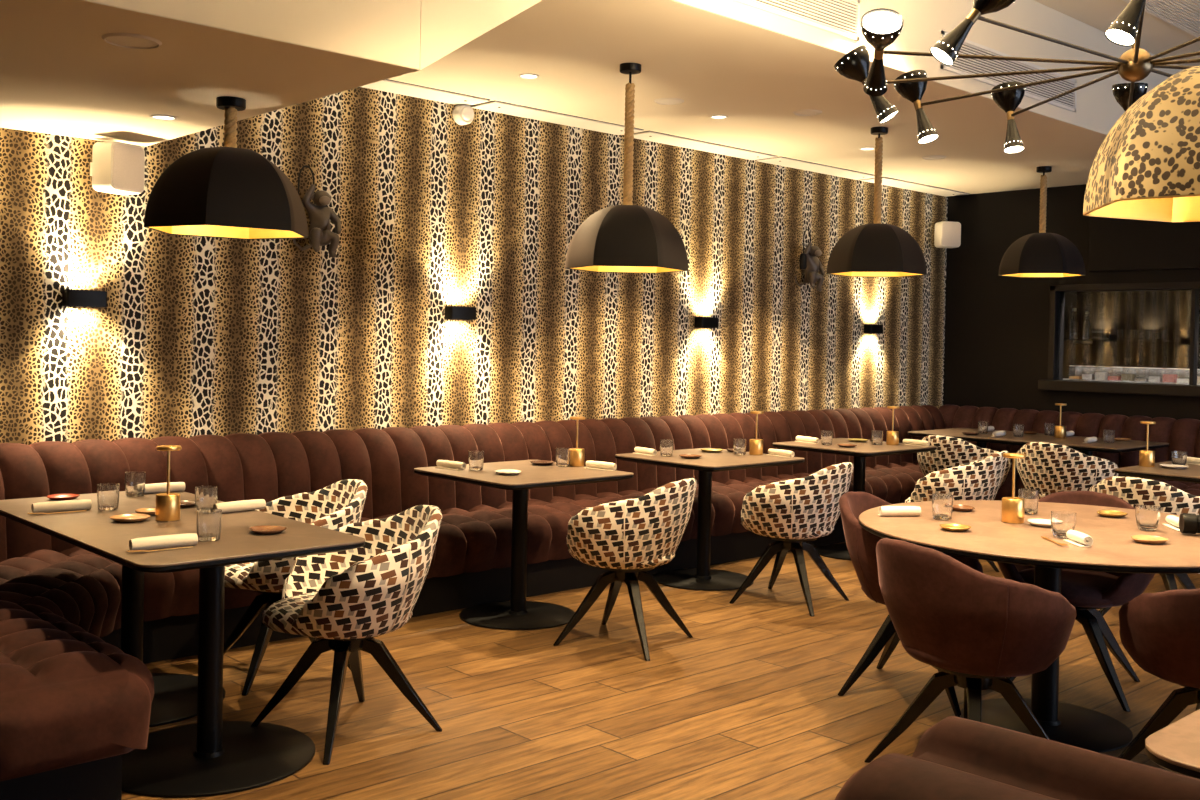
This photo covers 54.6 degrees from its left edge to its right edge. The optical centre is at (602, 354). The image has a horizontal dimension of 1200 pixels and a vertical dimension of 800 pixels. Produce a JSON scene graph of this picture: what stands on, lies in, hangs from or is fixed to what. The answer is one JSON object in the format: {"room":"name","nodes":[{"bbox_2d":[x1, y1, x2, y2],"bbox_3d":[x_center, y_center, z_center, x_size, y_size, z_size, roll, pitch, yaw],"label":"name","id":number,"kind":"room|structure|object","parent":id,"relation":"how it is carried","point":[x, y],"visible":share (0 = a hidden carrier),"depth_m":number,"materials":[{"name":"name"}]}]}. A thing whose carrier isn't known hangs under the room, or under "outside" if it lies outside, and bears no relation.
{"room":"restaurant","nodes":[
{"label":"restaurant","id":0,"kind":"room"},
{"bbox_2d":[0,87,947,444],"bbox_3d":[-0.092,-0.414,7.493,8.660,3.500,0.120,1,1,-43],"label":"wall","id":1,"kind":"structure","parent":0,"point":[194,335],"depth_m":6.61,"materials":[{"name":"paper"}]},
{"bbox_2d":[62,290,106,306],"bbox_3d":[-2.347,-0.252,5.269,0.176,0.072,0.074,1,1,-43],"label":"wall sconce","id":2,"kind":"object","parent":1,"relation":"attached to","point":[80,298],"visible":1,"depth_m":5.23,"materials":[{"name":"black"}]},
{"bbox_2d":[90,141,144,194],"bbox_3d":[-2.217,-0.838,5.255,0.215,0.220,0.190,1,1,27],"label":"wall speaker","id":3,"kind":"object","parent":1,"relation":"attached to","point":[116,167],"visible":1,"depth_m":5.17,"materials":[{"name":"white plastic"}]},
{"bbox_2d":[112,144,143,190],"bbox_3d":[-2.124,-0.836,5.207,0.006,0.196,0.168,1,1,27],"label":"grille","id":4,"kind":"object","parent":3,"relation":"attached to","point":[127,159],"depth_m":5.20,"materials":[{"name":"metal"}]},
{"bbox_2d":[0,0,420,145],"bbox_3d":[-1.924,-1.513,4.122,1.530,1.105,2.280,1,1,-43],"label":"ceiling","id":5,"kind":"structure","parent":1,"relation":"attached to","point":[58,74],"depth_m":3.75,"materials":[{"name":"beige paint"}]},
{"bbox_2d":[101,33,161,48],"bbox_3d":[-1.414,-0.940,3.492,0.170,0.007,0.170,1,1,-43],"label":"ceiling speaker","id":6,"kind":"object","parent":5,"relation":"attached to","point":[127,40],"visible":1,"depth_m":3.49,"materials":[{"name":"white plastic"}]},
{"bbox_2d":[144,96,307,239],"bbox_3d":[-1.391,-0.703,4.340,0.586,0.498,0.559,1,1,-43],"label":"pendant lamp","id":7,"kind":"object","parent":5,"relation":"hanging from","point":[229,191],"visible":1,"depth_m":4.16,"materials":[{"name":"black fabric"}]},
{"bbox_2d":[293,165,340,257],"bbox_3d":[-1.478,-0.730,5.991,0.276,0.460,0.180,1,1,-43],"label":"figurine","id":8,"kind":"object","parent":1,"relation":"attached to","point":[320,234],"visible":0.95,"depth_m":5.97,"materials":[{"name":"grey metal"}]},
{"bbox_2d":[445,306,475,319],"bbox_3d":[-0.816,-0.236,6.692,0.176,0.072,0.074,1,1,-43],"label":"wall sconce","id":9,"kind":"object","parent":1,"relation":"attached to","point":[451,312],"visible":1,"depth_m":6.65,"materials":[{"name":"black"}]},
{"bbox_2d":[452,104,473,124],"bbox_3d":[-0.793,-1.380,6.679,0.120,0.120,0.083,1,1,-43],"label":"sensor","id":10,"kind":"object","parent":1,"relation":"attached to","point":[462,114],"visible":1,"depth_m":6.65,"materials":[{"name":"white plastic"}]},
{"bbox_2d":[411,0,541,72],"bbox_3d":[-0.347,-1.167,4.074,0.720,0.475,0.050,1,1,-43],"label":"ceiling","id":11,"kind":"structure","parent":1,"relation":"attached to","point":[446,26],"depth_m":3.91,"materials":[{"name":"beige paint"}]},
{"bbox_2d":[695,317,718,327],"bbox_3d":[0.729,-0.221,8.128,0.176,0.072,0.074,1,1,-43],"label":"wall sconce","id":12,"kind":"object","parent":1,"relation":"attached to","point":[700,322],"visible":1,"depth_m":8.09,"materials":[{"name":"black"}]},
{"bbox_2d":[389,0,1184,193],"bbox_3d":[1.252,-1.718,7.052,7.110,0.630,2.300,1,1,-43],"label":"ceiling","id":13,"kind":"structure","parent":1,"relation":"attached to","point":[753,67],"depth_m":6.29,"materials":[{"name":"beige paint"}]},
{"bbox_2d":[361,79,489,105],"bbox_3d":[-1.365,-1.439,6.024,1.788,0.015,0.232,1,1,-43],"label":"ceiling access panel","id":14,"kind":"object","parent":13,"relation":"attached to","point":[387,85],"visible":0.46,"depth_m":6.37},
{"bbox_2d":[471,100,643,134],"bbox_3d":[-0.252,-1.428,7.059,1.188,0.015,0.232,1,1,-43],"label":"ceiling access panel","id":15,"kind":"object","parent":13,"relation":"attached to","point":[493,106],"visible":0.98,"depth_m":6.99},
{"bbox_2d":[565,62,687,273],"bbox_3d":[0.128,-0.911,5.676,0.570,0.998,0.584,1,1,-43],"label":"pendant lamp","id":16,"kind":"object","parent":13,"relation":"hanging from","point":[627,237],"visible":1,"depth_m":5.52,"materials":[{"name":"black fabric"}]},
{"bbox_2d":[654,98,683,104],"bbox_3d":[0.373,-1.410,6.490,0.170,0.007,0.170,1,1,-43],"label":"ceiling speaker","id":17,"kind":"object","parent":13,"relation":"attached to","point":[663,101],"visible":1,"depth_m":6.49,"materials":[{"name":"white plastic"}]},
{"bbox_2d":[633,131,776,159],"bbox_3d":[0.697,-1.418,7.941,1.298,0.015,0.232,1,1,-43],"label":"ceiling access panel","id":18,"kind":"object","parent":13,"relation":"attached to","point":[652,136],"visible":0.96,"depth_m":7.89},
{"bbox_2d":[733,0,859,40],"bbox_3d":[0.648,-1.563,4.917,1.500,0.190,0.012,1,1,-43],"label":"air vent","id":19,"kind":"object","parent":13,"relation":"attached to","point":[839,17],"visible":1,"depth_m":5.23,"materials":[{"name":"metal"}]},
{"bbox_2d":[793,109,821,115],"bbox_3d":[1.188,-1.397,6.729,0.170,0.007,0.170,1,1,-43],"label":"ceiling speaker","id":20,"kind":"object","parent":13,"relation":"attached to","point":[806,112],"visible":1,"depth_m":6.72,"materials":[{"name":"white plastic"}]},
{"bbox_2d":[757,157,873,179],"bbox_3d":[1.664,-1.408,8.839,1.258,0.015,0.232,1,1,-43],"label":"light","id":21,"kind":"object","parent":13,"relation":"attached to","point":[781,161],"visible":0.96,"depth_m":8.77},
{"bbox_2d":[826,127,926,276],"bbox_3d":[1.701,-0.944,7.178,0.588,0.904,0.547,1,1,-43],"label":"pendant lamp","id":22,"kind":"object","parent":13,"relation":"hanging from","point":[877,249],"visible":1,"depth_m":7.02,"materials":[{"name":"black fabric"}]},
{"bbox_2d":[860,177,969,196],"bbox_3d":[2.635,-1.398,9.741,1.308,0.015,0.232,1,1,-43],"label":"light","id":23,"kind":"object","parent":13,"relation":"attached to","point":[886,181],"visible":0.88,"depth_m":9.71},
{"bbox_2d":[999,166,1085,277],"bbox_3d":[3.250,-0.980,8.574,0.599,0.798,0.545,1,1,-43],"label":"pendant lamp","id":24,"kind":"object","parent":13,"relation":"hanging from","point":[1042,254],"visible":1,"depth_m":8.42,"materials":[{"name":"black fabric"}]},
{"bbox_2d":[795,229,824,290],"bbox_3d":[1.577,-0.709,8.829,0.276,0.460,0.180,1,1,-43],"label":"figurine","id":25,"kind":"object","parent":1,"relation":"attached to","point":[809,261],"visible":1,"depth_m":8.80,"materials":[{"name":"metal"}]},
{"bbox_2d":[864,324,882,333],"bbox_3d":[2.220,-0.205,9.513,0.176,0.072,0.074,1,1,-43],"label":"wall sconce","id":26,"kind":"object","parent":1,"relation":"attached to","point":[868,328],"visible":1,"depth_m":9.47,"materials":[{"name":"black"}]},
{"bbox_2d":[934,221,960,247],"bbox_3d":[2.972,-1.031,10.074,0.190,0.220,0.215,1,1,-13],"label":"wall speaker","id":27,"kind":"object","parent":1,"relation":"attached to","point":[947,234],"visible":1,"depth_m":9.97,"materials":[{"name":"white plastic"}]},
{"bbox_2d":[942,222,960,245],"bbox_3d":[2.995,-1.029,9.972,0.168,0.196,0.006,1,1,-13],"label":"grille","id":28,"kind":"object","parent":27,"relation":"attached to","point":[951,231],"depth_m":9.97,"materials":[{"name":"plastic"}]},
{"bbox_2d":[121,542,1199,799],"bbox_3d":[2.600,1.474,4.164,14.500,0.100,8.900,1,1,-43],"label":"floor","id":29,"kind":"structure","parent":0,"point":[749,706],"depth_m":4.62,"materials":[{"name":"brown wood"}]},
{"bbox_2d":[0,491,364,797],"bbox_3d":[-1.588,0.966,4.170,0.765,0.750,1.630,1,1,-43],"label":"dining table","id":30,"kind":"object","parent":29,"relation":"on","point":[211,756],"visible":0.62,"depth_m":3.85,"materials":[{"name":"wood"}]},
{"bbox_2d":[31,499,91,512],"bbox_3d":[-1.995,0.560,4.285,0.200,0.040,0.048,1,1,-40],"label":"roll","id":31,"kind":"object","parent":30,"relation":"on","point":[85,504],"visible":0.98,"depth_m":4.27,"materials":[{"name":"fabric"}]},
{"bbox_2d":[46,494,79,500],"bbox_3d":[-2.128,0.566,4.590,0.123,0.016,0.118,1,1,-43],"label":"plate","id":32,"kind":"object","parent":30,"relation":"on","point":[59,497],"visible":0.98,"depth_m":4.59,"materials":[{"name":"red ceramic"}]},
{"bbox_2d":[97,483,119,510],"bbox_3d":[-1.851,0.535,4.350,0.079,0.095,0.079,1,1,-43],"label":"water glass","id":33,"kind":"object","parent":30,"relation":"on","point":[107,493],"visible":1,"depth_m":4.32,"materials":[{"name":"white"}]},
{"bbox_2d":[109,513,149,521],"bbox_3d":[-1.667,0.580,4.105,0.133,0.016,0.127,1,1,-43],"label":"plate","id":34,"kind":"object","parent":30,"relation":"on","point":[135,517],"visible":1,"depth_m":4.12,"materials":[{"name":"beige ceramic"}]},
{"bbox_2d":[125,471,145,496],"bbox_3d":[-1.905,0.530,4.738,0.079,0.095,0.079,2,1,39],"label":"water glass","id":35,"kind":"object","parent":30,"relation":"on","point":[135,481],"visible":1,"depth_m":4.71,"materials":[{"name":"white"}]},
{"bbox_2d":[128,533,197,549],"bbox_3d":[-1.358,0.580,3.594,0.200,0.040,0.048,1,1,-40],"label":"roll","id":36,"kind":"object","parent":30,"relation":"on","point":[188,539],"visible":0.98,"depth_m":3.57,"materials":[{"name":"fabric"}]},
{"bbox_2d":[144,482,184,493],"bbox_3d":[-1.846,0.557,4.846,0.200,0.040,0.048,1,1,-43],"label":"roll","id":37,"kind":"object","parent":30,"relation":"on","point":[174,486],"visible":0.62,"depth_m":4.83,"materials":[{"name":"fabric"}]},
{"bbox_2d":[155,445,180,520],"bbox_3d":[-1.548,0.459,4.144,0.084,0.263,0.084,1,1,-43],"label":"table lamp","id":38,"kind":"object","parent":30,"relation":"on","point":[167,508],"visible":1,"depth_m":4.11,"materials":[{"name":"gold metal"}]},
{"bbox_2d":[195,486,216,511],"bbox_3d":[-1.475,0.542,4.324,0.079,0.095,0.079,2,1,40],"label":"water glass","id":39,"kind":"object","parent":30,"relation":"on","point":[205,496],"visible":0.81,"depth_m":4.29,"materials":[{"name":"white"}]},
{"bbox_2d":[196,509,221,541],"bbox_3d":[-1.270,0.552,3.751,0.079,0.095,0.079,1,1,29],"label":"water glass","id":40,"kind":"object","parent":30,"relation":"on","point":[209,521],"visible":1,"depth_m":3.72,"materials":[{"name":"white"}]},
{"bbox_2d":[213,499,265,512],"bbox_3d":[-1.369,0.572,4.375,0.048,0.040,0.200,2,1,43],"label":"roll","id":41,"kind":"object","parent":30,"relation":"on","point":[244,505],"visible":0.84,"depth_m":4.36,"materials":[{"name":"fabric"}]},
{"bbox_2d":[249,525,286,533],"bbox_3d":[-1.126,0.593,3.914,0.120,0.016,0.120,1,1,-43],"label":"plate","id":42,"kind":"object","parent":30,"relation":"on","point":[262,529],"visible":1,"depth_m":3.93,"materials":[{"name":"brown ceramic"}]},
{"bbox_2d":[223,479,366,695],"bbox_3d":[-1.318,0.942,4.900,0.630,0.792,0.694,1,1,-31],"label":"tub chair","id":43,"kind":"object","parent":29,"relation":"on","point":[339,504],"visible":0.44,"depth_m":4.82,"materials":[{"name":"multicoloured fabric"}]},
{"bbox_2d":[251,505,441,764],"bbox_3d":[-0.904,0.956,4.197,0.656,0.797,0.609,2,1,35],"label":"tub chair","id":44,"kind":"object","parent":29,"relation":"on","point":[344,600],"visible":0.98,"depth_m":4.04,"materials":[{"name":"fabric"}]},
{"bbox_2d":[0,405,945,799],"bbox_3d":[0.583,0.896,6.550,8.255,0.926,2.225,1,1,-43],"label":"banquette","id":45,"kind":"object","parent":29,"relation":"on","point":[72,702],"visible":0.58,"depth_m":5.76,"materials":[{"name":"brown fabric"}]},
{"bbox_2d":[414,460,633,629],"bbox_3d":[-0.410,0.971,5.940,0.840,0.750,0.820,1,1,-43],"label":"dining table","id":46,"kind":"object","parent":29,"relation":"on","point":[517,613],"visible":0.93,"depth_m":5.92,"materials":[{"name":"wood"}]},
{"bbox_2d":[435,460,465,469],"bbox_3d":[-0.779,0.567,5.954,0.190,0.040,0.048,2,1,40],"label":"roll","id":47,"kind":"object","parent":46,"relation":"on","point":[445,464],"visible":1,"depth_m":5.94,"materials":[{"name":"fabric"}]},
{"bbox_2d":[468,451,483,470],"bbox_3d":[-0.643,0.542,5.916,0.079,0.095,0.079,1,1,0],"label":"water glass","id":48,"kind":"object","parent":46,"relation":"on","point":[475,458],"visible":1,"depth_m":5.88,"materials":[{"name":"white"}]},
{"bbox_2d":[556,448,569,466],"bbox_3d":[-0.209,0.548,6.169,0.079,0.095,0.079,2,1,37],"label":"water glass","id":49,"kind":"object","parent":46,"relation":"on","point":[562,454],"visible":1,"depth_m":6.14,"materials":[{"name":"white"}]},
{"bbox_2d":[569,416,584,466],"bbox_3d":[-0.135,0.466,6.208,0.084,0.263,0.084,1,1,-43],"label":"table lamp","id":50,"kind":"object","parent":46,"relation":"on","point":[577,455],"visible":0.98,"depth_m":6.17,"materials":[{"name":"gold metal"}]},
{"bbox_2d":[584,461,616,470],"bbox_3d":[-0.011,0.581,6.067,0.180,0.040,0.048,2,1,37],"label":"roll","id":51,"kind":"object","parent":46,"relation":"on","point":[599,465],"visible":1,"depth_m":6.05,"materials":[{"name":"fabric"}]},
{"bbox_2d":[553,478,696,660],"bbox_3d":[0.126,0.964,5.487,0.630,0.792,0.694,1,1,31],"label":"tub chair","id":52,"kind":"object","parent":29,"relation":"on","point":[627,538],"visible":1,"depth_m":5.26,"materials":[{"name":"multicoloured fabric"}]},
{"bbox_2d":[615,448,804,590],"bbox_3d":[0.630,0.982,6.893,0.860,0.750,0.800,1,1,-43],"label":"dining table","id":53,"kind":"object","parent":29,"relation":"on","point":[703,578],"visible":0.87,"depth_m":6.89,"materials":[{"name":"brown wood"}]},
{"bbox_2d":[634,447,656,455],"bbox_3d":[0.253,0.578,6.914,0.048,0.040,0.190,1,1,-33],"label":"roll","id":54,"kind":"object","parent":53,"relation":"on","point":[640,450],"visible":1,"depth_m":6.89,"materials":[{"name":"fabric"}]},
{"bbox_2d":[660,439,672,455],"bbox_3d":[0.378,0.553,6.852,0.079,0.095,0.079,1,1,14],"label":"water glass","id":55,"kind":"object","parent":53,"relation":"on","point":[666,445],"visible":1,"depth_m":6.82,"materials":[{"name":"white"}]},
{"bbox_2d":[733,438,745,454],"bbox_3d":[0.831,0.560,7.026,0.079,0.095,0.079,1,1,11],"label":"water glass","id":56,"kind":"object","parent":53,"relation":"on","point":[739,444],"visible":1,"depth_m":7.00,"materials":[{"name":"white"}]},
{"bbox_2d":[749,411,763,454],"bbox_3d":[0.936,0.478,7.053,0.084,0.263,0.084,1,1,-43],"label":"table lamp","id":57,"kind":"object","parent":53,"relation":"on","point":[755,445],"visible":1,"depth_m":7.02,"materials":[{"name":"gold metal"}]},
{"bbox_2d":[766,449,794,457],"bbox_3d":[1.069,0.593,6.976,0.048,0.040,0.190,1,1,-37],"label":"roll","id":58,"kind":"object","parent":53,"relation":"on","point":[773,452],"visible":1,"depth_m":6.96,"materials":[{"name":"fabric"}]},
{"bbox_2d":[729,462,853,616],"bbox_3d":[1.058,0.973,6.407,0.630,0.792,0.694,2,1,37],"label":"tub chair","id":59,"kind":"object","parent":29,"relation":"on","point":[792,512],"visible":1,"depth_m":6.18,"materials":[{"name":"multicoloured fabric"}]},
{"bbox_2d":[772,438,936,560],"bbox_3d":[1.711,0.992,7.925,0.850,0.750,0.800,1,1,-43],"label":"dining table","id":60,"kind":"object","parent":29,"relation":"on","point":[863,450],"visible":0.66,"depth_m":7.83,"materials":[{"name":"brown wood"}]},
{"bbox_2d":[821,430,832,444],"bbox_3d":[1.515,0.565,7.840,0.079,0.095,0.079,1,1,26],"label":"water glass","id":61,"kind":"object","parent":60,"relation":"on","point":[826,435],"visible":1,"depth_m":7.81,"materials":[{"name":"white"}]},
{"bbox_2d":[871,430,882,444],"bbox_3d":[1.880,0.571,7.946,0.079,0.095,0.079,1,1,16],"label":"water glass","id":62,"kind":"object","parent":60,"relation":"on","point":[876,435],"visible":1,"depth_m":7.92,"materials":[{"name":"white"}]},
{"bbox_2d":[886,406,899,444],"bbox_3d":[1.992,0.489,7.966,0.084,0.263,0.084,1,1,-43],"label":"table lamp","id":63,"kind":"object","parent":60,"relation":"on","point":[892,437],"visible":1,"depth_m":7.94,"materials":[{"name":"gold metal"}]},
{"bbox_2d":[902,439,929,446],"bbox_3d":[2.137,0.604,7.927,0.048,0.040,0.200,1,1,-37],"label":"roll","id":64,"kind":"object","parent":60,"relation":"on","point":[922,443],"visible":1,"depth_m":7.91,"materials":[{"name":"fabric"}]},
{"bbox_2d":[838,491,982,716],"bbox_3d":[1.288,0.994,4.797,0.630,0.792,0.694,2,1,35],"label":"tub chair","id":65,"kind":"object","parent":29,"relation":"on","point":[861,544],"visible":0.25,"depth_m":4.72,"materials":[{"name":"brown fabric"}]},
{"bbox_2d":[905,451,1008,571],"bbox_3d":[2.216,0.987,7.306,0.630,0.792,0.694,2,1,33],"label":"tub chair","id":66,"kind":"object","parent":29,"relation":"on","point":[979,479],"visible":0.42,"depth_m":7.03,"materials":[{"name":"multicoloured fabric"}]},
{"bbox_2d":[917,435,1011,487],"bbox_3d":[2.630,0.983,8.505,0.630,0.792,0.694,1,1,-43],"label":"tub chair","id":67,"kind":"object","parent":29,"relation":"on","point":[950,452],"visible":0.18,"depth_m":8.28,"materials":[{"name":"multicoloured fabric"}]},
{"bbox_2d":[864,538,1076,762],"bbox_3d":[1.222,1.003,3.866,0.630,0.792,0.694,1,1,-27],"label":"tub chair","id":68,"kind":"object","parent":29,"relation":"on","point":[976,628],"visible":1,"depth_m":3.64,"materials":[{"name":"fabric"}]},
{"bbox_2d":[835,716,1199,799],"bbox_3d":[1.421,0.974,0.821,0.883,0.921,2.548,1,1,-43],"label":"banquette","id":69,"kind":"object","parent":29,"relation":"on","point":[956,758],"visible":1,"depth_m":1.43,"materials":[{"name":"brown fabric"}]},
{"bbox_2d":[859,500,1199,752],"bbox_3d":[1.725,1.028,4.376,1.500,0.752,1.500,1,1,-43],"label":"round table","id":70,"kind":"object","parent":29,"relation":"on","point":[1113,549],"visible":0.7,"depth_m":4.25,"materials":[{"name":"beige laminate"}]},
{"bbox_2d":[878,506,920,515],"bbox_3d":[1.171,0.618,4.577,0.160,0.040,0.048,1,1,-8],"label":"roll","id":71,"kind":"object","parent":70,"relation":"on","point":[885,510],"visible":1,"depth_m":4.56,"materials":[{"name":"white fabric"}]},
{"bbox_2d":[932,493,952,519],"bbox_3d":[1.321,0.594,4.513,0.079,0.095,0.079,1,1,23],"label":"water glass","id":72,"kind":"object","parent":70,"relation":"on","point":[942,504],"visible":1,"depth_m":4.48,"materials":[{"name":"white"}]},
{"bbox_2d":[940,524,970,530],"bbox_3d":[1.290,0.635,4.245,0.112,0.016,0.108,1,1,-43],"label":"plate","id":73,"kind":"object","parent":70,"relation":"on","point":[950,527],"visible":1,"depth_m":4.26,"materials":[{"name":"gold ceramic"}]},
{"bbox_2d":[1001,453,1025,523],"bbox_3d":[1.584,0.515,4.475,0.084,0.263,0.084,1,1,-43],"label":"table lamp","id":74,"kind":"object","parent":70,"relation":"on","point":[1012,507],"visible":1,"depth_m":4.45,"materials":[{"name":"gold metal"}]},
{"bbox_2d":[1018,489,1038,513],"bbox_3d":[1.733,0.600,4.725,0.079,0.095,0.079,1,1,29],"label":"water glass","id":75,"kind":"object","parent":70,"relation":"on","point":[1031,496],"visible":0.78,"depth_m":4.69,"materials":[{"name":"white"}]},
{"bbox_2d":[1027,519,1050,526],"bbox_3d":[1.679,0.641,4.402,0.128,0.016,0.132,1,1,-43],"label":"plate","id":76,"kind":"object","parent":70,"relation":"on","point":[1037,522],"visible":0.69,"depth_m":4.43,"materials":[{"name":"ceramic"}]},
{"bbox_2d":[1051,511,1076,537],"bbox_3d":[1.640,0.607,4.134,0.086,0.088,0.086,1,1,14],"label":"water glass","id":77,"kind":"object","parent":70,"relation":"on","point":[1062,522],"visible":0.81,"depth_m":4.10,"materials":[{"name":"clear"}]},
{"bbox_2d":[1063,530,1092,546],"bbox_3d":[1.637,0.633,4.000,0.048,0.040,0.130,1,1,-3],"label":"roll","id":78,"kind":"object","parent":70,"relation":"on","point":[1077,538],"visible":1,"depth_m":3.97,"materials":[{"name":"white fabric"}]},
{"bbox_2d":[1097,510,1127,516],"bbox_3d":[2.056,0.646,4.684,0.124,0.016,0.117,1,1,-43],"label":"plate","id":79,"kind":"object","parent":70,"relation":"on","point":[1107,513],"visible":1,"depth_m":4.69,"materials":[{"name":"gold ceramic"}]},
{"bbox_2d":[1135,505,1160,530],"bbox_3d":[2.037,0.613,4.339,0.086,0.088,0.086,1,1,21],"label":"water glass","id":80,"kind":"object","parent":70,"relation":"on","point":[1147,516],"visible":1,"depth_m":4.31,"materials":[{"name":"clear"}]},
{"bbox_2d":[1131,535,1168,543],"bbox_3d":[1.913,0.649,4.060,0.122,0.016,0.118,1,1,-43],"label":"plate","id":81,"kind":"object","parent":70,"relation":"on","point":[1149,539],"visible":1,"depth_m":4.07,"materials":[{"name":"gold ceramic"}]},
{"bbox_2d":[1163,515,1179,530],"bbox_3d":[2.176,0.639,4.405,0.048,0.040,0.160,1,1,7],"label":"roll","id":82,"kind":"object","parent":70,"relation":"on","point":[1173,521],"visible":0.56,"depth_m":4.42,"materials":[{"name":"white fabric"}]},
{"bbox_2d":[1179,509,1199,533],"bbox_3d":[2.181,0.606,4.244,0.120,0.110,0.130,1,1,12],"label":"camera","id":83,"kind":"object","parent":70,"relation":"on","point":[1189,523],"visible":1,"depth_m":4.22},
{"bbox_2d":[908,428,1168,455],"bbox_3d":[3.305,1.013,8.928,0.890,0.750,1.700,1,1,-43],"label":"dining table","id":84,"kind":"object","parent":29,"relation":"on","point":[1074,442],"visible":0.4,"depth_m":8.67,"materials":[{"name":"brown wood"}]},
{"bbox_2d":[1054,403,1066,437],"bbox_3d":[3.508,0.509,8.898,0.084,0.263,0.084,1,1,-43],"label":"table lamp","id":85,"kind":"object","parent":84,"relation":"on","point":[1059,431],"visible":1,"depth_m":8.87,"materials":[{"name":"gold metal"}]},
{"bbox_2d":[1103,429,1114,442],"bbox_3d":[3.704,0.602,8.495,0.079,0.095,0.079,1,1,8],"label":"water glass","id":86,"kind":"object","parent":84,"relation":"on","point":[1108,435],"visible":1,"depth_m":8.46,"materials":[{"name":"white"}]},
{"bbox_2d":[1016,442,1118,498],"bbox_3d":[3.208,0.999,8.060,0.630,0.792,0.694,1,1,-41],"label":"tub chair","id":87,"kind":"object","parent":29,"relation":"on","point":[1048,468],"visible":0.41,"depth_m":7.82,"materials":[{"name":"multicoloured fabric"}]},
{"bbox_2d":[939,405,1199,499],"bbox_3d":[5.253,0.979,7.460,0.643,0.926,7.240,1,1,-43],"label":"banquette","id":88,"kind":"object","parent":29,"relation":"on","point":[1181,434],"visible":0.32,"depth_m":9.17,"materials":[{"name":"fabric"}]},
{"bbox_2d":[997,491,1154,711],"bbox_3d":[1.995,1.007,4.918,0.694,0.792,0.630,1,1,32],"label":"tub chair","id":89,"kind":"object","parent":29,"relation":"on","point":[1087,591],"visible":0.47,"depth_m":4.77,"materials":[{"name":"brown fabric"}]},
{"bbox_2d":[1090,476,1199,615],"bbox_3d":[2.848,1.013,5.978,0.630,0.792,0.694,1,1,-43],"label":"tub chair","id":90,"kind":"object","parent":29,"relation":"on","point":[1134,490],"visible":0.14,"depth_m":5.74,"materials":[{"name":"multicoloured fabric"}]},
{"bbox_2d":[1114,461,1199,591],"bbox_3d":[3.753,1.049,6.322,0.880,0.750,1.610,1,1,-43],"label":"dining table","id":91,"kind":"object","parent":29,"relation":"on","point":[1191,473],"visible":0.54,"depth_m":6.52,"materials":[{"name":"brown wood"}]},
{"bbox_2d":[1139,421,1155,466],"bbox_3d":[3.190,0.525,6.801,0.084,0.263,0.084,1,1,-43],"label":"table lamp","id":92,"kind":"object","parent":91,"relation":"on","point":[1146,457],"visible":1,"depth_m":6.77,"materials":[{"name":"gold metal"}]},
{"bbox_2d":[1171,451,1187,464],"bbox_3d":[3.388,0.616,6.823,0.086,0.088,0.086,1,1,-43],"label":"water glass","id":93,"kind":"object","parent":91,"relation":"on","point":[1178,457],"visible":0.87,"depth_m":6.79,"materials":[{"name":"white"}]},
{"bbox_2d":[1117,588,1199,760],"bbox_3d":[1.986,1.019,3.722,0.694,0.792,0.630,1,1,-27],"label":"tub chair","id":94,"kind":"object","parent":29,"relation":"on","point":[1160,631],"visible":0.97,"depth_m":3.58,"materials":[{"name":"brown fabric"}]},
{"bbox_2d":[1145,709,1199,778],"bbox_3d":[1.398,1.048,1.922,0.720,0.750,0.770,1,1,-43],"label":"dining table","id":95,"kind":"object","parent":29,"relation":"on","point":[1175,747],"visible":0.98,"depth_m":1.97,"materials":[{"name":"beige laminate"}]},
{"bbox_2d":[940,31,1076,111],"bbox_3d":[2.278,-1.547,6.432,1.500,0.190,0.012,1,1,-43],"label":"air vent","id":96,"kind":"object","parent":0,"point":[961,66],"visible":0.62,"depth_m":6.41,"materials":[{"name":"metal"}]},
{"bbox_2d":[943,184,1199,419],"bbox_3d":[6.059,-0.290,7.189,0.140,3.500,8.700,1,1,-43],"label":"wall","id":97,"kind":"structure","parent":0,"point":[996,343],"depth_m":9.86,"materials":[{"name":"grey paint"}]},
{"bbox_2d":[1038,380,1199,396],"bbox_3d":[4.563,0.281,8.734,0.260,0.082,2.575,1,1,-43],"label":"window sill","id":98,"kind":"structure","parent":97,"relation":"attached to","point":[1058,385],"depth_m":9.09,"materials":[{"name":"wood"}]},
{"bbox_2d":[1048,282,1199,384],"bbox_3d":[4.575,-0.143,8.733,0.130,0.800,2.475,1,1,-43],"label":"window","id":99,"kind":"structure","parent":97,"relation":"in","point":[1133,333],"depth_m":9.20,"materials":[{"name":"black glass"}]},
{"bbox_2d":[1088,216,1199,271],"bbox_3d":[6.445,-0.942,6.642,0.050,0.710,7.400,1,1,-43],"label":"wall","id":100,"kind":"structure","parent":97,"relation":"attached to","point":[1115,244],"depth_m":9.04,"materials":[{"name":"grey paint"}]},
{"bbox_2d":[1034,0,1199,65],"bbox_3d":[2.519,-2.010,2.350,11.860,0.100,6.500,1,1,-43],"label":"ceiling","id":101,"kind":"structure","parent":0,"point":[1158,36],"depth_m":7.02,"materials":[{"name":"beige paint"}]},
{"bbox_2d":[834,0,1199,153],"bbox_3d":[1.607,-1.360,3.491,1.762,1.258,1.768,1,1,-43],"label":"chandelier","id":102,"kind":"object","parent":101,"relation":"hanging from","point":[880,27],"visible":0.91,"depth_m":3.48,"materials":[{"name":"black metal"}]},
{"bbox_2d":[1083,66,1199,221],"bbox_3d":[1.587,-1.177,2.955,0.619,1.614,0.649,1,1,-43],"label":"pendant lamp","id":103,"kind":"object","parent":101,"relation":"hanging from","point":[1147,166],"visible":1,"depth_m":2.84,"materials":[{"name":"multicoloured fabric"}]},
{"bbox_2d":[1122,0,1199,37],"bbox_3d":[3.505,-1.979,6.680,1.500,0.012,0.560,1,1,-43],"label":"ceiling vent","id":104,"kind":"object","parent":101,"relation":"in","point":[1184,15],"visible":1,"depth_m":6.74,"materials":[{"name":"metal"}]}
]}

